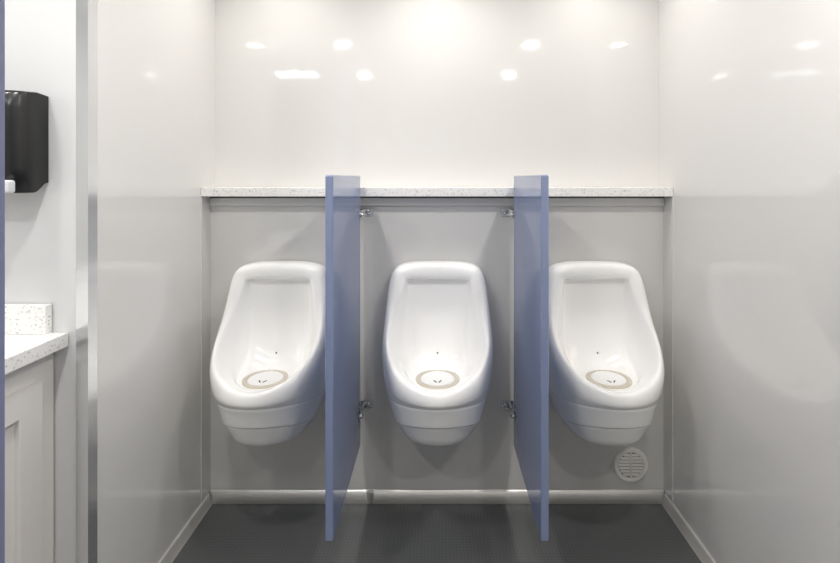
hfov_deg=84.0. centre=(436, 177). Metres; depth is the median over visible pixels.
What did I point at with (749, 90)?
wall
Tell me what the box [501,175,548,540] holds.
partition
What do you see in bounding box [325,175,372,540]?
partition
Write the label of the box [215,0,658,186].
wall
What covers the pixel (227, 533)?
floor
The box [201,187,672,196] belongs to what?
shelf
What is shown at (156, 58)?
wall
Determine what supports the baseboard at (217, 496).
attached to the wall at (387, 459)
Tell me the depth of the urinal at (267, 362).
1.64 m
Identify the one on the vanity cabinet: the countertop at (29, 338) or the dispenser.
the countertop at (29, 338)
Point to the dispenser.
(26, 113)
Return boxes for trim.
[76,0,96,562]
[201,197,209,500]
[210,197,663,197]
[210,198,663,205]
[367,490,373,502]
[664,197,672,500]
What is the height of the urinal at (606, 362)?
0.576 m
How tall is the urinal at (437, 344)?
0.576 m
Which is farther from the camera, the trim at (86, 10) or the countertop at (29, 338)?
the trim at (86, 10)
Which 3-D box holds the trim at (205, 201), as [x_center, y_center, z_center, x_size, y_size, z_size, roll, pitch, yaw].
[-0.866,0.627,1.745,0.003,1.116,0.066,0,0,0]
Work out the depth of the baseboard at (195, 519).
1.59 m
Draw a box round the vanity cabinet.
[5,353,52,562]
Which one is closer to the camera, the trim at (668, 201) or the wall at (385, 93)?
the trim at (668, 201)
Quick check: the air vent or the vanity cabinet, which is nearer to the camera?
the vanity cabinet
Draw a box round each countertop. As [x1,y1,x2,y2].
[5,304,67,374]
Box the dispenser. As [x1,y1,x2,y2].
[5,90,48,192]
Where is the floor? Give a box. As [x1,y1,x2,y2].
[172,504,701,562]
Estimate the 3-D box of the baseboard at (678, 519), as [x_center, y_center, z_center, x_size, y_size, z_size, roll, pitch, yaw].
[0.858,1.214,1.370,0.017,0.041,0.788,0,0,0]
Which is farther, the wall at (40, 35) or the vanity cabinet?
the wall at (40, 35)
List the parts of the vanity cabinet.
door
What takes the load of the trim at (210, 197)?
attached to the wall at (387, 459)
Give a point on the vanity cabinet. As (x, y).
(29, 388)
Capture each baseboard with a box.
[158,493,211,562]
[210,490,663,503]
[662,493,715,562]
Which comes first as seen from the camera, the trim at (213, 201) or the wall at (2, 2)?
the wall at (2, 2)
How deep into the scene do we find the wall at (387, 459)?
1.78 m
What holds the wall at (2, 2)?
on the floor
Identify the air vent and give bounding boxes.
[613,447,647,481]
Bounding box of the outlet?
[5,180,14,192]
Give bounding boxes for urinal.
[210,261,324,445]
[382,261,492,445]
[549,261,663,445]
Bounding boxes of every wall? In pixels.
[0,0,4,562]
[5,0,75,562]
[97,0,214,562]
[210,206,663,489]
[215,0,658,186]
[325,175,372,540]
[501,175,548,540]
[659,0,839,562]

